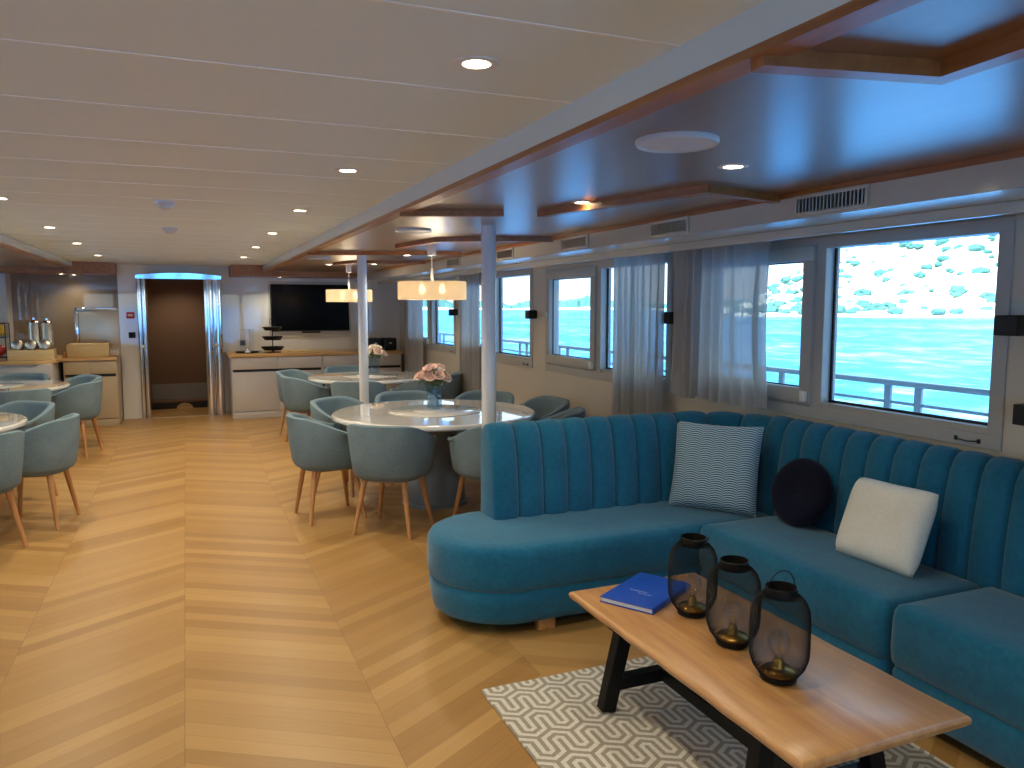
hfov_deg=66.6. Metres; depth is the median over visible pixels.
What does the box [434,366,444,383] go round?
rose
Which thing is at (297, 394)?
tub chair
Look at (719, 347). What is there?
curtain
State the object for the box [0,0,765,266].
ceiling
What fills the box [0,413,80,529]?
tub chair
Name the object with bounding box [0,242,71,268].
trim
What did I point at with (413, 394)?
tub chair
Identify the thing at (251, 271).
ceiling
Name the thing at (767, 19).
ceiling beam
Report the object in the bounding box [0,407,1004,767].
floor
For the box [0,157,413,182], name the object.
trim
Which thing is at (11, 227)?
trim
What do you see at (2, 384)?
lazy susan
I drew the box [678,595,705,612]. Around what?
socket
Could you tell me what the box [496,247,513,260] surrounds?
air vent
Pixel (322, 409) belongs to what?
tub chair
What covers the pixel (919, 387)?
deck railing
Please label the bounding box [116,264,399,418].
wall
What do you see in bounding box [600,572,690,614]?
book
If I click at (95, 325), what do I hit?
hatch
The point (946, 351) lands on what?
sea
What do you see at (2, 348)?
apple
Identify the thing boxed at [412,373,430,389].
rose
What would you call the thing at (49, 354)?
wooden crate
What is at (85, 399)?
tub chair
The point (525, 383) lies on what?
wall
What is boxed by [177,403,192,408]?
plate
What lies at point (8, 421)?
dining table
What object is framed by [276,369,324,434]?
tub chair
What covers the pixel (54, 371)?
base cabinet
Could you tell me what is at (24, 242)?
trim
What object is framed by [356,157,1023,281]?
curtain rail
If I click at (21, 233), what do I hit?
trim
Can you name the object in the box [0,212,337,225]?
trim
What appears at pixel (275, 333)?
trim
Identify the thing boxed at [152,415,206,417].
trim
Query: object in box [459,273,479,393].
curtain
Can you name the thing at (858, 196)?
air vent
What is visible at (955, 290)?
bushes
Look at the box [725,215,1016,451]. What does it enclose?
window
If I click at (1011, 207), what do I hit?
trim
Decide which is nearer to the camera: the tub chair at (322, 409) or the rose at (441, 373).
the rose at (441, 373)
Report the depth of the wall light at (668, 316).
5.44 m
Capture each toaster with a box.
[368,337,381,349]
[381,337,396,349]
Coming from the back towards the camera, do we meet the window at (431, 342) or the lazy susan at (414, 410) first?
the window at (431, 342)
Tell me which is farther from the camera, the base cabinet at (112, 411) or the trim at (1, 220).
the base cabinet at (112, 411)
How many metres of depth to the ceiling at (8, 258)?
8.81 m
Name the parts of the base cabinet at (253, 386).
drawer, door, handle rail, drawer, door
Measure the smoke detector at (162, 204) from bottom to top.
0.044 m
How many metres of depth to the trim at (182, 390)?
12.51 m
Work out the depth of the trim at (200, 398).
12.30 m
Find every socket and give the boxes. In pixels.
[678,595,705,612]
[716,623,747,643]
[760,656,795,679]
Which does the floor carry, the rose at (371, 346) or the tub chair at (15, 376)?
the tub chair at (15, 376)
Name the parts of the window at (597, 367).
handle, sash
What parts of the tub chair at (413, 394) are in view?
backrest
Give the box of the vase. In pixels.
[426,388,441,409]
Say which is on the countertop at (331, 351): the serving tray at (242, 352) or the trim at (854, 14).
the serving tray at (242, 352)
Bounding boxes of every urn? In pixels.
[27,317,40,348]
[41,318,53,348]
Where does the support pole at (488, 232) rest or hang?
on the floor
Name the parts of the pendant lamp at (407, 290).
lamp shade, rod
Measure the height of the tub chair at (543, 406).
0.794 m
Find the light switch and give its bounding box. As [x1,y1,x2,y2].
[128,332,135,337]
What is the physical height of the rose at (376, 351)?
0.157 m
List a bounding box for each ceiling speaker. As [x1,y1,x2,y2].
[307,257,330,259]
[395,228,431,232]
[635,131,719,152]
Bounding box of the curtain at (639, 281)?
[612,253,664,415]
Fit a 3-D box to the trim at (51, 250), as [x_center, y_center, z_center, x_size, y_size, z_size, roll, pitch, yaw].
[-3.788,-1.446,8.590,2.420,0.012,0.008,-2,6,-23]
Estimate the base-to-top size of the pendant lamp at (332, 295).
0.450 m
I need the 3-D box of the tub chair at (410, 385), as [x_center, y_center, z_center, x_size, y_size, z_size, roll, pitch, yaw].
[-1.052,0.321,8.878,0.604,0.794,0.536,-5,8,-43]
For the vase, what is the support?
on the lazy susan at (414, 410)
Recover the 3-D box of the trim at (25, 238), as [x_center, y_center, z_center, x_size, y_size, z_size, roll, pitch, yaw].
[-3.176,-1.300,7.130,2.420,0.012,0.008,-2,6,-23]
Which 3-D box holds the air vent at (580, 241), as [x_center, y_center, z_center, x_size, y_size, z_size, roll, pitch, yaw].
[0.428,-0.973,5.380,0.014,0.090,0.410,-2,6,-23]
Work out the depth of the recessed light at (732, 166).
2.78 m
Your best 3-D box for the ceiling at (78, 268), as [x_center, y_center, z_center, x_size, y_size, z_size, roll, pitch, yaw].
[-6.661,-1.555,10.201,2.640,0.215,0.650,-2,6,-23]
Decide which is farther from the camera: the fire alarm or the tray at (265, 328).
the tray at (265, 328)
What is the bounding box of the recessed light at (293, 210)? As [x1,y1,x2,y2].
[291,209,308,211]
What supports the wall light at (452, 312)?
attached to the wall at (525, 383)
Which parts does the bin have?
lid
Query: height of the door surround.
2.070 m
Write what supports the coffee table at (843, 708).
on the rug
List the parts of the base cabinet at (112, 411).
drawer, handle rail, drawer, door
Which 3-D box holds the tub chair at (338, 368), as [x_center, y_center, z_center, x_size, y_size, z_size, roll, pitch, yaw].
[-2.208,0.161,10.485,0.604,0.794,0.536,-3,6,-27]
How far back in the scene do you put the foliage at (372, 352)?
9.54 m
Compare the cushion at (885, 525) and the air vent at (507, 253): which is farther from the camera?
the air vent at (507, 253)
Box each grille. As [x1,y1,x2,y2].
[398,230,428,232]
[639,137,714,150]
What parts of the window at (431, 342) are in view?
sash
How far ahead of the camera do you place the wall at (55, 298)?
10.77 m
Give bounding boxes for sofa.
[427,411,1023,767]
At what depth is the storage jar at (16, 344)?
9.70 m
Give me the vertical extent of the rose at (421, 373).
0.167 m
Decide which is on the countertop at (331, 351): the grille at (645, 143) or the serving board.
the serving board
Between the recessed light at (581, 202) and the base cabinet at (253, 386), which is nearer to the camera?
the recessed light at (581, 202)
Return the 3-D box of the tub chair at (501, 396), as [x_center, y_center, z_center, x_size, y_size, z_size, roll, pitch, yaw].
[-0.282,0.482,7.268,0.604,0.794,0.536,2,6,21]
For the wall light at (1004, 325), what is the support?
attached to the wall at (525, 383)
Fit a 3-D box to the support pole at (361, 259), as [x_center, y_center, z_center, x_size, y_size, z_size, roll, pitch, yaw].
[-1.477,-0.224,7.765,0.140,2.100,0.140,-2,6,-23]
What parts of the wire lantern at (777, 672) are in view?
handle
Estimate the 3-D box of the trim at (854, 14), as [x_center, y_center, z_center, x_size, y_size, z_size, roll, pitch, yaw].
[-0.652,-0.927,4.289,0.066,0.020,14.950,-2,6,-23]
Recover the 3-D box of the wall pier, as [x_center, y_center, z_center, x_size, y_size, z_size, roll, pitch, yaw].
[-6.909,-0.916,10.339,0.440,1.085,0.318,-2,6,-23]
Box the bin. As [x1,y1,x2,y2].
[66,343,110,356]
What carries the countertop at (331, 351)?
on the base cabinet at (253, 386)
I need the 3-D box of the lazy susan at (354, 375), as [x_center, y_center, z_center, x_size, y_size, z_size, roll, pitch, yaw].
[-1.741,-0.111,9.560,0.680,0.016,0.680,-2,6,-23]
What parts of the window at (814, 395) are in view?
sash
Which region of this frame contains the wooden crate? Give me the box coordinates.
[7,349,56,360]
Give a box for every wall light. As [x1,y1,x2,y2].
[449,309,457,315]
[525,310,536,318]
[664,312,673,323]
[993,315,1023,335]
[1012,403,1023,425]
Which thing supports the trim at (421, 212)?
attached to the ceiling at (793, 133)
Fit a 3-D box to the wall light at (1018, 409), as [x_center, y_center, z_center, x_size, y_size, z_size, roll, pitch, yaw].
[2.109,0.126,3.162,0.095,0.084,0.100,-2,6,-23]
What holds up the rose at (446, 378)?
in the vase
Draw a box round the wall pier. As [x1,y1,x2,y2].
[0,273,13,355]
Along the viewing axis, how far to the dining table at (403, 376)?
9.18 m
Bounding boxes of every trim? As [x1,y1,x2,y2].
[0,38,571,102]
[0,94,502,139]
[0,131,454,164]
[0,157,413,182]
[0,176,391,197]
[0,202,346,217]
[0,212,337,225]
[0,233,71,266]
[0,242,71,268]
[1,220,318,231]
[5,191,369,208]
[11,227,315,237]
[21,233,291,241]
[24,242,285,249]
[25,238,279,245]
[51,250,270,255]
[53,253,239,257]
[63,247,270,252]
[69,256,265,260]
[152,383,206,398]
[152,397,206,402]
[152,401,207,409]
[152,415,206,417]
[263,0,924,271]
[268,281,350,336]
[308,251,460,255]
[333,260,425,265]
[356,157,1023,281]
[369,0,680,46]
[375,149,1023,271]
[378,200,1023,283]
[395,236,552,248]
[400,209,503,216]
[537,184,779,217]
[751,29,1023,84]
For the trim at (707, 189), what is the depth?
3.46 m
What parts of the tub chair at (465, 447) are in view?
leg, backrest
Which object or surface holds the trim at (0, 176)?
attached to the ceiling at (363, 39)
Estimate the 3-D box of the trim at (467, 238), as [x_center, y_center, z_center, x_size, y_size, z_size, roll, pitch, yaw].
[-0.381,-1.073,5.866,1.452,0.036,0.434,3,6,26]
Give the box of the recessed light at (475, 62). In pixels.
[454,55,498,70]
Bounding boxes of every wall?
[10,274,123,408]
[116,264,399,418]
[146,279,206,405]
[399,213,1023,459]
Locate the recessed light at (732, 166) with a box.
[717,163,748,169]
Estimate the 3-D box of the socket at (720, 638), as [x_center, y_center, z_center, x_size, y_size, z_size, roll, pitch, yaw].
[0.773,0.866,2.733,0.108,0.047,0.108,1,6,7]
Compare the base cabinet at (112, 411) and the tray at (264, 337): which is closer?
the base cabinet at (112, 411)
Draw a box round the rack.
[0,323,10,360]
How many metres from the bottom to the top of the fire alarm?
0.090 m
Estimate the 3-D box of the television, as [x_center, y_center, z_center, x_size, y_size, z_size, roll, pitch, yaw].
[-3.112,-1.163,12.054,1.180,0.745,0.050,-2,6,-23]
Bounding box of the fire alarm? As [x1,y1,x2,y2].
[126,312,133,318]
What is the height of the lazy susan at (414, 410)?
0.016 m
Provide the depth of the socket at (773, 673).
2.45 m
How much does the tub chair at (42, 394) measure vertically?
0.794 m
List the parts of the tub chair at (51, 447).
leg, leg, seat, backrest, leg, leg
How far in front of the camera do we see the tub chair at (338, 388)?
8.39 m
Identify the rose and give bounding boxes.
[368,344,376,357]
[373,347,382,359]
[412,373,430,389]
[415,369,432,386]
[422,364,436,383]
[424,371,439,387]
[432,370,444,385]
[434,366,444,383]
[434,371,451,389]
[436,373,450,388]
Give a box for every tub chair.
[0,373,48,379]
[0,388,51,404]
[0,400,58,499]
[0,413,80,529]
[0,430,28,547]
[51,374,102,443]
[51,380,102,457]
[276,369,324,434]
[280,375,330,441]
[286,412,366,525]
[310,396,384,497]
[324,365,358,396]
[330,381,386,402]
[347,424,436,539]
[375,390,436,484]
[389,380,445,398]
[444,372,461,398]
[447,426,481,515]
[455,390,513,435]
[520,396,569,418]
[530,407,584,421]
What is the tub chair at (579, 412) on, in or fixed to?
on the floor
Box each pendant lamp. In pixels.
[326,264,371,301]
[397,243,465,299]
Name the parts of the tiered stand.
post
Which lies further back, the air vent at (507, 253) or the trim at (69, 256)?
the trim at (69, 256)
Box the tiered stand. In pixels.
[261,318,283,352]
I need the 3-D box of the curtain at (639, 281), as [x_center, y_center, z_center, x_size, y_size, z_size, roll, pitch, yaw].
[0.920,0.004,5.799,0.086,1.919,0.702,-2,6,-23]
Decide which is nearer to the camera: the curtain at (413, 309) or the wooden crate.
the wooden crate
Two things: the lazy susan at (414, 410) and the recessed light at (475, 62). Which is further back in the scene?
the lazy susan at (414, 410)
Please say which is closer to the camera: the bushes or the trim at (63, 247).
the trim at (63, 247)
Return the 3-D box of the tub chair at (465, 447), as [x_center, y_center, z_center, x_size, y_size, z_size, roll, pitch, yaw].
[-0.131,0.649,5.603,0.604,0.794,0.536,-4,7,-32]
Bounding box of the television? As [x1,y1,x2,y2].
[270,284,349,332]
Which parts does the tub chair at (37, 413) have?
backrest, leg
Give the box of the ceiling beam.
[263,0,851,269]
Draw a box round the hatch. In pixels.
[74,308,120,350]
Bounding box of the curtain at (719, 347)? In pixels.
[670,241,771,409]
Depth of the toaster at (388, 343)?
12.02 m
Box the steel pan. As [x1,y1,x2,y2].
[109,348,120,355]
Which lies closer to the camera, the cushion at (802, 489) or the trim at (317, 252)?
the cushion at (802, 489)
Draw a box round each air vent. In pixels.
[447,257,459,267]
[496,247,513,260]
[560,234,588,250]
[650,216,689,237]
[793,183,869,217]
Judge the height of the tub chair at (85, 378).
0.794 m
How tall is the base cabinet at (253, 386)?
0.880 m
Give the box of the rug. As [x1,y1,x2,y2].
[481,656,953,767]
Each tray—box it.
[235,350,260,353]
[261,346,283,350]
[262,327,281,330]
[262,336,282,339]
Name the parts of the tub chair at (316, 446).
leg, leg, backrest, seat, leg, leg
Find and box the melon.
[0,325,3,335]
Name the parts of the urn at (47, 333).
lid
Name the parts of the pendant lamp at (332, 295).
lamp shade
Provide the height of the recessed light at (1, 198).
0.006 m
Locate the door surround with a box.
[135,273,225,418]
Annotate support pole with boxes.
[357,255,368,403]
[481,225,495,427]
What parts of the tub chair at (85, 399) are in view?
backrest, leg, leg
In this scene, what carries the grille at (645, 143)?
attached to the ceiling speaker at (673, 141)
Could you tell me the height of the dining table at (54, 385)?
0.750 m
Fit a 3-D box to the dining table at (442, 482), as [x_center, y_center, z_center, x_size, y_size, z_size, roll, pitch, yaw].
[-0.631,0.593,6.383,1.640,0.750,1.640,-2,6,-23]
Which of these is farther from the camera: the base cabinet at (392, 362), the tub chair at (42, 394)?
the base cabinet at (392, 362)
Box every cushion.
[668,420,763,517]
[771,458,832,526]
[836,477,938,577]
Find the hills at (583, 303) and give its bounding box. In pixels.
[423,295,666,309]
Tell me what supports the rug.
on the floor
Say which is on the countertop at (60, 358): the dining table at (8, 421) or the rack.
the rack
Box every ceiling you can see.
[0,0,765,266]
[0,248,62,267]
[0,262,116,275]
[229,265,356,278]
[271,0,1023,271]
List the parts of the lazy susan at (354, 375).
plate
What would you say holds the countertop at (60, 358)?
on the base cabinet at (54, 371)
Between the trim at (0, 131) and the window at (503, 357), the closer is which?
the trim at (0, 131)
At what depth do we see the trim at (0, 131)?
2.85 m
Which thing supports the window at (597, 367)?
in the wall at (525, 383)
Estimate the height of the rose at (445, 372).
0.163 m
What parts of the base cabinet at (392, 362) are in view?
drawer, handle rail, drawer, door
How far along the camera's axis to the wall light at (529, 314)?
7.66 m
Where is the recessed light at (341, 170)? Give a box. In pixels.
[335,168,360,172]
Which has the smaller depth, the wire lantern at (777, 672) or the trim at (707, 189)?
the wire lantern at (777, 672)
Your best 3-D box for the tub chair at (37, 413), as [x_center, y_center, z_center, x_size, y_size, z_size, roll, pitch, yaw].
[-4.116,0.562,6.472,0.604,0.794,0.536,2,6,17]
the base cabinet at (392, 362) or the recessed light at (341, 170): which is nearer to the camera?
the recessed light at (341, 170)
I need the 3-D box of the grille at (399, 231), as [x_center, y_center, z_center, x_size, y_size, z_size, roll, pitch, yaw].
[-0.648,-1.007,5.116,0.218,0.014,0.218,-2,6,-23]
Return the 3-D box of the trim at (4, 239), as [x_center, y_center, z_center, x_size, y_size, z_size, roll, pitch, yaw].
[-2.894,-0.880,3.354,0.015,0.076,14.950,-2,6,-23]
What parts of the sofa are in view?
backrest, seat, backrest, seat, backrest, seat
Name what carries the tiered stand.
on the countertop at (331, 351)
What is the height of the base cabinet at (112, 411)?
0.885 m
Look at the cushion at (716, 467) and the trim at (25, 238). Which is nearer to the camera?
the cushion at (716, 467)
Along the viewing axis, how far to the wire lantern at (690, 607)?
2.95 m
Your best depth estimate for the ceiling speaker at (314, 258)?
8.04 m
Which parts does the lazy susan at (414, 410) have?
plate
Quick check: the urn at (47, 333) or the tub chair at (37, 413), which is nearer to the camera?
the tub chair at (37, 413)
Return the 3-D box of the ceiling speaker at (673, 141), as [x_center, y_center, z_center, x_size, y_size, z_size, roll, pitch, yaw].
[0.500,-0.731,2.363,0.250,0.016,0.250,-2,6,-23]
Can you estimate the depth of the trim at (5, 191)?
4.26 m
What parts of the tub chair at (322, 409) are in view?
leg, backrest, leg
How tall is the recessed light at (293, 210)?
0.006 m
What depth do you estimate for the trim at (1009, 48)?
1.55 m
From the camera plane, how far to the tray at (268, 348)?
11.37 m
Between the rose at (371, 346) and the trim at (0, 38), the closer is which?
the trim at (0, 38)
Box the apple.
[0,345,5,355]
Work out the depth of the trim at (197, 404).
12.21 m
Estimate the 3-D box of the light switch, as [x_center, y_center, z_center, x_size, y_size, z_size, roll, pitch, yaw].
[-5.367,-0.690,11.021,0.090,0.084,0.018,-2,6,-23]
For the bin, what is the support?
on the countertop at (60, 358)
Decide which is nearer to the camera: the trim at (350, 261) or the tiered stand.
the trim at (350, 261)
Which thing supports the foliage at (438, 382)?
in the vase
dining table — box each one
[0,380,70,391]
[0,412,27,432]
[308,371,417,385]
[331,399,534,509]
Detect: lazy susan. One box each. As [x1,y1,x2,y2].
[0,382,24,387]
[342,373,397,377]
[388,404,479,416]
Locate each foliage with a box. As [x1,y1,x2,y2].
[368,348,384,357]
[420,370,450,385]
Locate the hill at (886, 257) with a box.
[766,235,998,317]
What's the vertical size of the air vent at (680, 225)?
0.090 m
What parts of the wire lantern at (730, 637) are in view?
handle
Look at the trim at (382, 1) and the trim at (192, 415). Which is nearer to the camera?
the trim at (382, 1)
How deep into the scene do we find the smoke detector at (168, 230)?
5.79 m
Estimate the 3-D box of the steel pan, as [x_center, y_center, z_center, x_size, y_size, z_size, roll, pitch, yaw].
[-5.392,-0.430,10.599,0.122,0.094,0.315,-2,6,-23]
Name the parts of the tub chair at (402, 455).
leg, leg, seat, backrest, leg, leg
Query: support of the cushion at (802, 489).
on the sofa
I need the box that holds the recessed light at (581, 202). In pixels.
[571,200,592,204]
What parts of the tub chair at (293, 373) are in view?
leg, backrest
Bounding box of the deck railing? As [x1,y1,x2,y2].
[439,332,989,416]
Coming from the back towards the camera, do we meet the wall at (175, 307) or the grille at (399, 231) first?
the wall at (175, 307)
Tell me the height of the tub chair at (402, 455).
0.794 m
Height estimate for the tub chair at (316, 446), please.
0.794 m
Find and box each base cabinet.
[0,361,63,380]
[63,357,123,426]
[228,355,321,418]
[322,353,400,391]
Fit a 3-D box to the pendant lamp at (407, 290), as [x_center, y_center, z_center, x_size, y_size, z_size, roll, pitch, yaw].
[-0.643,-0.902,6.261,0.550,0.450,0.550,-2,6,-23]
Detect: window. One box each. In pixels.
[423,276,455,353]
[458,268,532,367]
[539,253,673,392]
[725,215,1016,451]
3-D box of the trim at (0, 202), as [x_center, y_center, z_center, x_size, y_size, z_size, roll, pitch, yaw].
[-2.156,-1.057,4.697,2.420,0.012,0.008,-2,6,-23]
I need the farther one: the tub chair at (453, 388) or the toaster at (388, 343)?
the toaster at (388, 343)
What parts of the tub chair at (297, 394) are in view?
leg, backrest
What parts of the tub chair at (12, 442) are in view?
backrest, leg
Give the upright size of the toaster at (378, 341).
0.194 m
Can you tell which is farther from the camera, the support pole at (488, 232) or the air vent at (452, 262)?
the air vent at (452, 262)
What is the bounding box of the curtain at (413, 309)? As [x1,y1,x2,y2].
[404,280,423,371]
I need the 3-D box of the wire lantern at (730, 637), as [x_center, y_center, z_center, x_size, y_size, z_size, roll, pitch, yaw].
[0.773,0.758,2.722,0.186,0.305,0.186,0,6,3]
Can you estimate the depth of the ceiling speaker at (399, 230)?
5.07 m
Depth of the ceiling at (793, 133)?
2.37 m
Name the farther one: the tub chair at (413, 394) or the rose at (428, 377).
the tub chair at (413, 394)
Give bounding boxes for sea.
[423,310,993,421]
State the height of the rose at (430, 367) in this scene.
0.167 m
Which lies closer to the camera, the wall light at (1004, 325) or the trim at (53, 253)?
the wall light at (1004, 325)
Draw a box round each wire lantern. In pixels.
[668,533,717,617]
[706,555,760,649]
[749,570,811,685]
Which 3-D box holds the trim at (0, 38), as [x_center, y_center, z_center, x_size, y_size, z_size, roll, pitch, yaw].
[-0.931,-0.764,1.776,2.420,0.012,0.008,-2,6,-23]
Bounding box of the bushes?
[767,236,996,314]
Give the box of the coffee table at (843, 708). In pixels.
[569,573,971,767]
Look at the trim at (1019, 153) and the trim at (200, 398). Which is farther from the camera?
the trim at (200, 398)
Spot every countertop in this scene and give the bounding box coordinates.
[0,355,120,364]
[225,349,402,357]
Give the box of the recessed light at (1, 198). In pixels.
[0,197,11,199]
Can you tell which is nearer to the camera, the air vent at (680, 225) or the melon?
the air vent at (680, 225)
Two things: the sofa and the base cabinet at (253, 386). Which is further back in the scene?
the base cabinet at (253, 386)
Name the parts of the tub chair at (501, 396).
backrest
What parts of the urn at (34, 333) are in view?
lid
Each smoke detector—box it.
[154,200,175,209]
[162,227,177,233]
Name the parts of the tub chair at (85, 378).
backrest, leg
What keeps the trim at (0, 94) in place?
attached to the ceiling at (363, 39)
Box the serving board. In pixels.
[287,349,323,351]
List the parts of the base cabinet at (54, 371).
drawer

